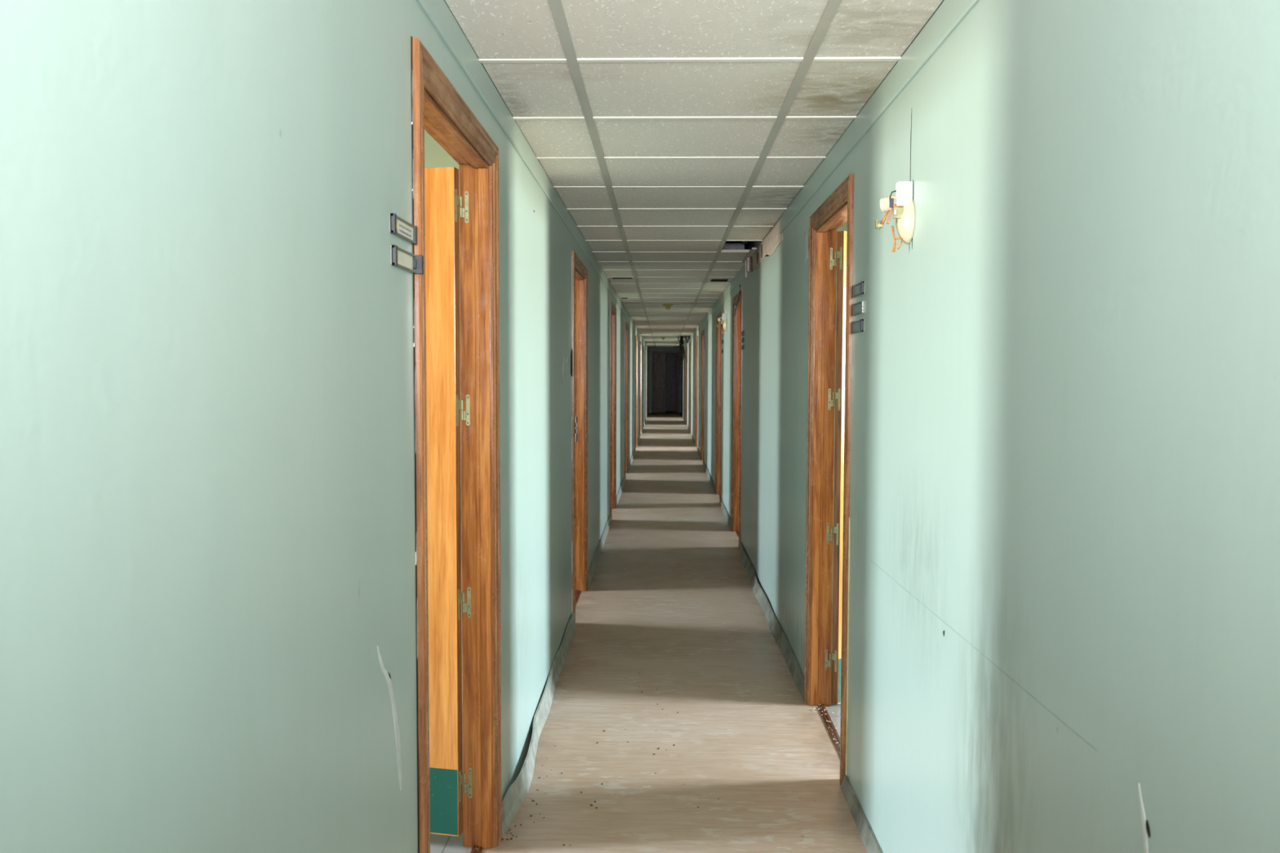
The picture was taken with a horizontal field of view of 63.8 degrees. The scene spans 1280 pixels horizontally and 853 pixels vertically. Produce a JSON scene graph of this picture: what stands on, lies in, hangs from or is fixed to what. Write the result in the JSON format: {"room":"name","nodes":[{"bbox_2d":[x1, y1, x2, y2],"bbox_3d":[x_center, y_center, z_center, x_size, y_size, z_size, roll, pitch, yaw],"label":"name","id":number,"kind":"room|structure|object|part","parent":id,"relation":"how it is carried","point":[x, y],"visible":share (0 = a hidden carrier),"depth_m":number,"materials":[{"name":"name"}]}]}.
{"room":"abandoned building corridor","nodes":[
{"label":"abandoned building corridor","id":0,"kind":"room"},
{"bbox_2d":[0,0,648,852],"bbox_3d":[-0.151,-0.750,17.918,0.086,2.500,37.550,0,3,1],"label":"wall","id":1,"kind":"structure","parent":0,"point":[209,630],"depth_m":1.22,"materials":[{"name":"green paint"}]},
{"bbox_2d":[389,213,417,244],"bbox_3d":[-0.460,-0.385,2.006,0.010,0.037,0.175,0,3,1],"label":"room sign","id":2,"kind":"object","parent":1,"relation":"attached to","point":[398,227],"visible":1,"depth_m":2.00,"materials":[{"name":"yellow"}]},
{"bbox_2d":[391,244,423,274],"bbox_3d":[-0.456,-0.327,2.018,0.019,0.038,0.179,0,3,1],"label":"room sign","id":3,"kind":"object","parent":1,"relation":"attached to","point":[401,258],"visible":1,"depth_m":2.02,"materials":[{"name":"black plastic"}]},
{"bbox_2d":[412,37,502,852],"bbox_3d":[-0.922,0.242,2.719,0.973,2.124,1.152,0,3,1],"label":"door","id":4,"kind":"structure","parent":1,"relation":"attached to","point":[456,406],"depth_m":3.06,"materials":[{"name":"brown wood"}]},
{"bbox_3d":[-0.973,1.125,3.183,0.867,0.199,0.003,1,3,12],"label":"kick plate","id":5,"kind":"part","parent":4,"relation":"part of","materials":[{"name":"teal laminate"}]},
{"bbox_2d":[416,0,648,350],"bbox_3d":[-0.104,-1.755,17.864,0.009,0.090,37.350,0,3,1],"label":"trim","id":6,"kind":"structure","parent":1,"relation":"attached to","point":[437,12],"depth_m":3.14,"materials":[{"name":"green paint"}]},
{"bbox_2d":[502,612,575,836],"bbox_3d":[-0.390,1.166,4.523,0.052,0.090,2.640,0,3,1],"label":"baseboard","id":7,"kind":"structure","parent":1,"relation":"attached to","point":[517,793],"depth_m":3.92,"materials":[{"name":"grey rubber"}]},
{"bbox_2d":[572,250,587,623],"bbox_3d":[-0.854,0.053,6.283,0.996,2.124,1.098,0,3,1],"label":"door","id":8,"kind":"structure","parent":1,"relation":"in","point":[580,272],"depth_m":6.74,"materials":[{"name":"brown wood"}]},
{"bbox_3d":[-0.424,0.019,6.755,0.020,0.165,0.002,0,3,1],"label":"strike plate","id":9,"kind":"part","parent":8,"relation":"part of","materials":[{"name":"metal"}]},
{"bbox_2d":[587,513,611,588],"bbox_3d":[-0.317,0.963,8.437,0.022,0.080,3.124,0,3,1],"label":"baseboard","id":10,"kind":"structure","parent":1,"relation":"attached to","point":[602,542],"depth_m":8.04,"materials":[{"name":"grey rubber"}]},
{"bbox_2d":[609,302,616,519],"bbox_3d":[-0.746,-0.166,10.422,0.966,2.124,1.065,0,3,1],"label":"door","id":11,"kind":"structure","parent":1,"relation":"in","point":[612,308],"depth_m":10.85,"materials":[{"name":"brown wood"}]},
{"bbox_2d":[616,475,625,506],"bbox_3d":[-0.229,0.755,12.380,0.022,0.080,2.764,0,3,1],"label":"baseboard","id":12,"kind":"structure","parent":1,"relation":"attached to","point":[619,494],"depth_m":12.19,"materials":[{"name":"grey rubber"}]},
{"bbox_2d":[624,320,628,475],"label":"door","id":13,"kind":"structure","parent":1,"relation":"in","point":[626,326],"depth_m":14.65,"materials":[{"name":"brown wood"}]},
{"bbox_2d":[628,447,635,471],"bbox_3d":[-0.129,0.519,16.833,0.022,0.080,4.044,0,3,1],"label":"baseboard","id":14,"kind":"structure","parent":1,"relation":"attached to","point":[634,451],"depth_m":16.54,"materials":[{"name":"grey rubber"}]},
{"bbox_2d":[635,334,637,450],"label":"door","id":15,"kind":"structure","parent":1,"relation":"in","point":[636,337],"depth_m":19.77,"materials":[{"name":"brown wood"}]},
{"bbox_2d":[639,341,641,435],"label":"door","id":16,"kind":"structure","parent":1,"relation":"in","point":[640,342],"depth_m":23.28,"materials":[{"name":"brown wood"}]},
{"bbox_2d":[642,346,644,426],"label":"door","id":17,"kind":"structure","parent":1,"relation":"in","point":[643,346],"depth_m":27.02,"materials":[{"name":"brown wood"}]},
{"bbox_2d":[646,350,647,417],"bbox_3d":[-0.258,-1.322,32.257,0.966,2.124,1.065,0,3,1],"label":"door","id":18,"kind":"structure","parent":1,"relation":"in","point":[646,350],"depth_m":31.80,"materials":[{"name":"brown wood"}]},
{"bbox_2d":[424,129,462,703],"bbox_3d":[-1.944,-0.757,17.958,3.500,2.500,37.530,0,3,1],"label":"wall","id":19,"kind":"structure","parent":0,"point":[435,156],"depth_m":4.37,"materials":[{"name":"green paint"}]},
{"bbox_2d":[430,411,866,852],"bbox_3d":[0.480,0.521,18.723,8.523,0.120,39.050,0,3,1],"label":"floor","id":20,"kind":"structure","parent":0,"point":[669,600],"depth_m":4.36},
{"bbox_2d":[465,673,719,852],"bbox_3d":[0.040,1.234,4.049,0.692,0.010,2.541,1,3,13],"label":"brown grit","id":21,"kind":"object","parent":20,"relation":"on","point":[531,815],"visible":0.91,"depth_m":3.35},
{"bbox_2d":[812,703,839,746],"bbox_3d":[0.776,1.225,4.251,0.089,0.010,0.579,0,3,1],"label":"crumbs","id":22,"kind":"object","parent":20,"relation":"on","point":[820,704],"visible":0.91,"depth_m":4.36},
{"bbox_2d":[648,347,681,413],"bbox_3d":[0.885,-1.737,36.599,1.156,2.500,0.100,0,3,1],"label":"wall","id":23,"kind":"structure","parent":0,"point":[651,349],"depth_m":36.55,"materials":[{"name":"green paint"}]},
{"bbox_2d":[652,351,679,413],"bbox_3d":[0.931,-1.592,36.781,1.000,2.190,0.549,0,3,1],"label":"door","id":24,"kind":"structure","parent":23,"relation":"in","point":[658,357],"depth_m":36.56,"materials":[{"name":"brown wood"}]},
{"bbox_2d":[665,353,676,411],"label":"door","id":25,"kind":"structure","parent":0,"point":[670,358],"depth_m":38.15,"materials":[{"name":"brown wood"}]},
{"bbox_2d":[635,240,739,281],"bbox_3d":[0.488,-2.098,18.634,8.522,0.120,39.150,0,3,1],"label":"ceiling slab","id":26,"kind":"structure","parent":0,"point":[726,242],"depth_m":8.30,"materials":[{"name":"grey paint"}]},
{"bbox_2d":[738,240,749,248],"bbox_3d":[0.745,-1.323,7.287,0.060,0.070,2.572,0,3,2],"label":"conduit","id":27,"kind":"object","parent":26,"relation":"attached to","point":[744,242],"visible":0.02,"depth_m":7.25,"materials":[{"name":"black"}]},
{"bbox_2d":[444,0,942,348],"bbox_3d":[0.470,-1.805,17.849,1.148,0.022,37.350,0,3,1],"label":"ceiling","id":28,"kind":"structure","parent":0,"point":[669,132],"depth_m":3.27,"materials":[{"name":"tile"}]},
{"bbox_2d":[662,304,672,309],"bbox_3d":[0.352,-1.505,12.934,0.124,0.060,0.124,0,3,1],"label":"ceiling lamp","id":29,"kind":"object","parent":28,"relation":"attached to","point":[668,306],"visible":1,"depth_m":12.91,"materials":[{"name":"plastic"}]},
{"bbox_2d":[636,272,703,283],"bbox_3d":[0.282,-1.364,9.351,0.611,0.029,1.013,0,3,1],"label":"tile","id":30,"kind":"structure","parent":28,"relation":"attached to","point":[641,280],"depth_m":9.61,"materials":[{"name":"white tile"}]},
{"bbox_2d":[635,270,707,279],"bbox_3d":[0.276,-1.341,9.063,0.611,0.019,0.930,0,3,1],"label":"tile","id":31,"kind":"structure","parent":28,"relation":"attached to","point":[664,273],"depth_m":8.86,"materials":[{"name":"white tile"}]},
{"bbox_2d":[676,335,690,386],"bbox_3d":[1.020,-1.608,24.242,0.328,1.296,0.119,0,3,1],"label":"hanging cables","id":32,"kind":"object","parent":28,"relation":"hanging from","point":[681,342],"visible":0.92,"depth_m":24.22,"materials":[{"name":"black plastic"}]},
{"bbox_3d":[0.472,-1.798,17.849,0.671,0.007,37.350,0,3,1],"label":"rail","id":33,"kind":"part","parent":28,"relation":"part of","materials":[{"name":"white metal"}]},
{"bbox_2d":[722,243,744,249],"bbox_3d":[0.672,-1.294,7.589,0.154,0.043,0.588,0,3,1],"label":"tile","id":34,"kind":"structure","parent":28,"relation":"on","point":[726,246],"depth_m":7.30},
{"bbox_2d":[831,221,847,604],"bbox_3d":[2.877,-0.738,17.851,3.500,2.500,37.530,0,3,1],"label":"wall","id":35,"kind":"structure","parent":0,"point":[844,227],"depth_m":6.37,"materials":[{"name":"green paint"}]},
{"bbox_2d":[680,0,1279,852],"bbox_3d":[1.084,-0.745,17.891,0.088,2.500,37.550,0,3,1],"label":"wall","id":36,"kind":"structure","parent":0,"point":[1064,594],"depth_m":1.70,"materials":[{"name":"green paint"}]},
{"bbox_2d":[683,349,684,419],"bbox_3d":[1.806,-1.256,31.112,0.966,2.124,1.065,0,3,1],"label":"door","id":37,"kind":"structure","parent":36,"relation":"in","point":[684,349],"depth_m":31.56,"materials":[{"name":"brown wood"}]},
{"bbox_2d":[685,346,687,425],"bbox_3d":[1.730,-1.076,27.718,0.966,2.124,1.065,0,3,1],"label":"door","id":38,"kind":"structure","parent":36,"relation":"in","point":[686,347],"depth_m":27.31,"materials":[{"name":"brown wood"}]},
{"bbox_2d":[689,342,691,433],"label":"door","id":39,"kind":"structure","parent":36,"relation":"in","point":[691,342],"depth_m":23.70,"materials":[{"name":"brown wood"}]},
{"bbox_2d":[690,433,694,444],"bbox_3d":[1.112,0.270,21.650,0.024,0.075,3.144,0,3,1],"label":"baseboard","id":40,"kind":"structure","parent":36,"relation":"attached to","point":[691,437],"depth_m":21.67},
{"bbox_2d":[694,335,697,450],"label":"door","id":41,"kind":"structure","parent":36,"relation":"in","point":[696,337],"depth_m":19.92,"materials":[{"name":"brown wood"}]},
{"bbox_2d":[697,446,700,458],"bbox_3d":[1.031,0.461,18.031,0.024,0.075,1.994,0,3,1],"label":"baseboard","id":42,"kind":"structure","parent":36,"relation":"attached to","point":[698,451],"depth_m":17.95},
{"bbox_2d":[700,328,704,463],"bbox_3d":[1.478,-0.478,16.436,0.966,2.124,1.065,0,3,1],"label":"door","id":43,"kind":"structure","parent":36,"relation":"in","point":[702,431],"depth_m":16.88,"materials":[{"name":"brown wood"}]},
{"bbox_2d":[702,461,715,492],"bbox_3d":[0.945,0.665,14.172,0.024,0.075,3.724,0,3,1],"label":"baseboard","id":44,"kind":"structure","parent":36,"relation":"attached to","point":[707,472],"depth_m":13.81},
{"bbox_2d":[715,310,722,503],"bbox_3d":[1.373,-0.229,11.714,0.966,2.124,1.065,0,3,1],"label":"door","id":45,"kind":"structure","parent":36,"relation":"in","point":[718,330],"depth_m":12.17,"materials":[{"name":"brown wood"}]},
{"bbox_2d":[716,313,727,333],"bbox_3d":[0.831,-1.042,10.444,0.100,0.206,0.140,0,3,1],"label":"wall lamp","id":46,"kind":"object","parent":36,"relation":"attached to","point":[723,320],"visible":1,"depth_m":10.40,"materials":[{"name":"white plastic"}]},
{"bbox_3d":[0.862,-1.033,10.443,0.039,0.140,0.140,0,3,1],"label":"dish","id":47,"kind":"part","parent":46,"relation":"part of","materials":[{"name":"beige glass"}]},
{"bbox_2d":[720,497,730,528],"bbox_3d":[0.860,0.866,10.379,0.024,0.075,1.864,0,3,1],"label":"baseboard","id":48,"kind":"structure","parent":36,"relation":"attached to","point":[725,513],"depth_m":10.29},
{"bbox_2d":[730,288,742,547],"bbox_3d":[1.308,-0.077,8.849,0.966,2.124,1.065,0,3,1],"label":"door","id":49,"kind":"structure","parent":36,"relation":"in","point":[737,319],"depth_m":9.30,"materials":[{"name":"brown wood"}]},
{"bbox_2d":[734,284,740,315],"bbox_3d":[0.816,-1.060,8.648,0.022,0.218,0.586,0,3,1],"label":"strip","id":50,"kind":"object","parent":49,"relation":"attached to","point":[740,285],"visible":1,"depth_m":8.46,"materials":[{"name":"brown wood"}]},
{"bbox_2d":[742,247,756,277],"bbox_3d":[0.786,-1.170,7.408,0.033,0.137,0.850,0,3,1],"label":"trim","id":51,"kind":"structure","parent":36,"relation":"attached to","point":[746,260],"depth_m":7.48,"materials":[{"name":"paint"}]},
{"bbox_2d":[738,540,804,699],"bbox_3d":[0.762,1.067,6.500,0.046,0.085,3.890,0,3,1],"label":"baseboard","id":52,"kind":"structure","parent":36,"relation":"attached to","point":[778,634],"depth_m":5.68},
{"bbox_2d":[804,173,853,785],"bbox_3d":[0.935,0.162,4.320,0.523,2.124,1.599,2,3,26],"label":"door","id":53,"kind":"structure","parent":36,"relation":"attached to","point":[825,516],"depth_m":4.41,"materials":[{"name":"brown wood"}]},
{"bbox_3d":[1.172,1.090,4.711,0.812,0.194,0.003,-2,4,-40],"label":"kick plate","id":54,"kind":"part","parent":53,"relation":"part of","materials":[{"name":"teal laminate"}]},
{"bbox_2d":[681,0,979,349],"bbox_3d":[1.043,-1.751,17.839,0.009,0.090,37.350,0,3,1],"label":"trim","id":55,"kind":"structure","parent":36,"relation":"attached to","point":[950,13],"depth_m":3.01,"materials":[{"name":"green paint"}]},
{"bbox_2d":[851,319,863,333],"bbox_3d":[0.717,-0.330,3.390,0.010,0.040,0.165,0,3,1],"label":"room sign","id":56,"kind":"object","parent":36,"relation":"attached to","point":[856,326],"visible":1,"depth_m":3.39,"materials":[{"name":"black plastic"}]},
{"bbox_2d":[851,301,864,315],"bbox_3d":[0.718,-0.389,3.386,0.010,0.040,0.165,0,3,1],"label":"room sign","id":57,"kind":"object","parent":36,"relation":"attached to","point":[857,308],"visible":1,"depth_m":3.38,"materials":[{"name":"black plastic"}]},
{"bbox_2d":[852,281,864,297],"bbox_3d":[0.718,-0.451,3.383,0.010,0.040,0.165,0,3,1],"label":"room sign","id":58,"kind":"object","parent":36,"relation":"attached to","point":[858,289],"visible":1,"depth_m":3.38,"materials":[{"name":"black plastic"}]},
{"bbox_2d":[840,773,882,852],"bbox_3d":[0.660,1.349,1.452,0.024,0.055,4.285,0,3,1],"label":"baseboard","id":59,"kind":"structure","parent":36,"relation":"attached to","point":[871,845],"depth_m":3.27,"materials":[{"name":"green paint"}]},
{"bbox_2d":[875,181,915,252],"bbox_3d":[0.664,-0.547,2.696,0.086,0.177,0.121,0,3,1],"label":"wall lamp","id":60,"kind":"object","parent":36,"relation":"attached to","point":[902,206],"visible":1,"depth_m":2.66,"materials":[{"name":"white plastic"}]},
{"bbox_3d":[0.643,-0.549,2.703,0.022,0.038,0.009,2,3,28],"label":"arm","id":61,"kind":"part","parent":60,"relation":"part of","materials":[{"name":"orange metal"}]},
{"bbox_2d":[879,195,892,212],"bbox_3d":[0.650,-0.586,2.708,0.035,0.043,0.041,1,3,23],"label":"socket","id":62,"kind":"object","parent":60,"relation":"attached to","point":[886,203],"depth_m":2.69,"materials":[{"name":"white plastic"}]},
{"bbox_3d":[0.675,-0.586,2.697,0.036,0.040,0.038,1,3,20],"label":"socket stem","id":63,"kind":"part","parent":60,"relation":"part of","materials":[{"name":"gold plastic"}]},
{"bbox_3d":[0.691,-0.539,2.696,0.034,0.121,0.121,0,3,1],"label":"dish","id":64,"kind":"part","parent":60,"relation":"part of","materials":[{"name":"beige glass"}]}
]}

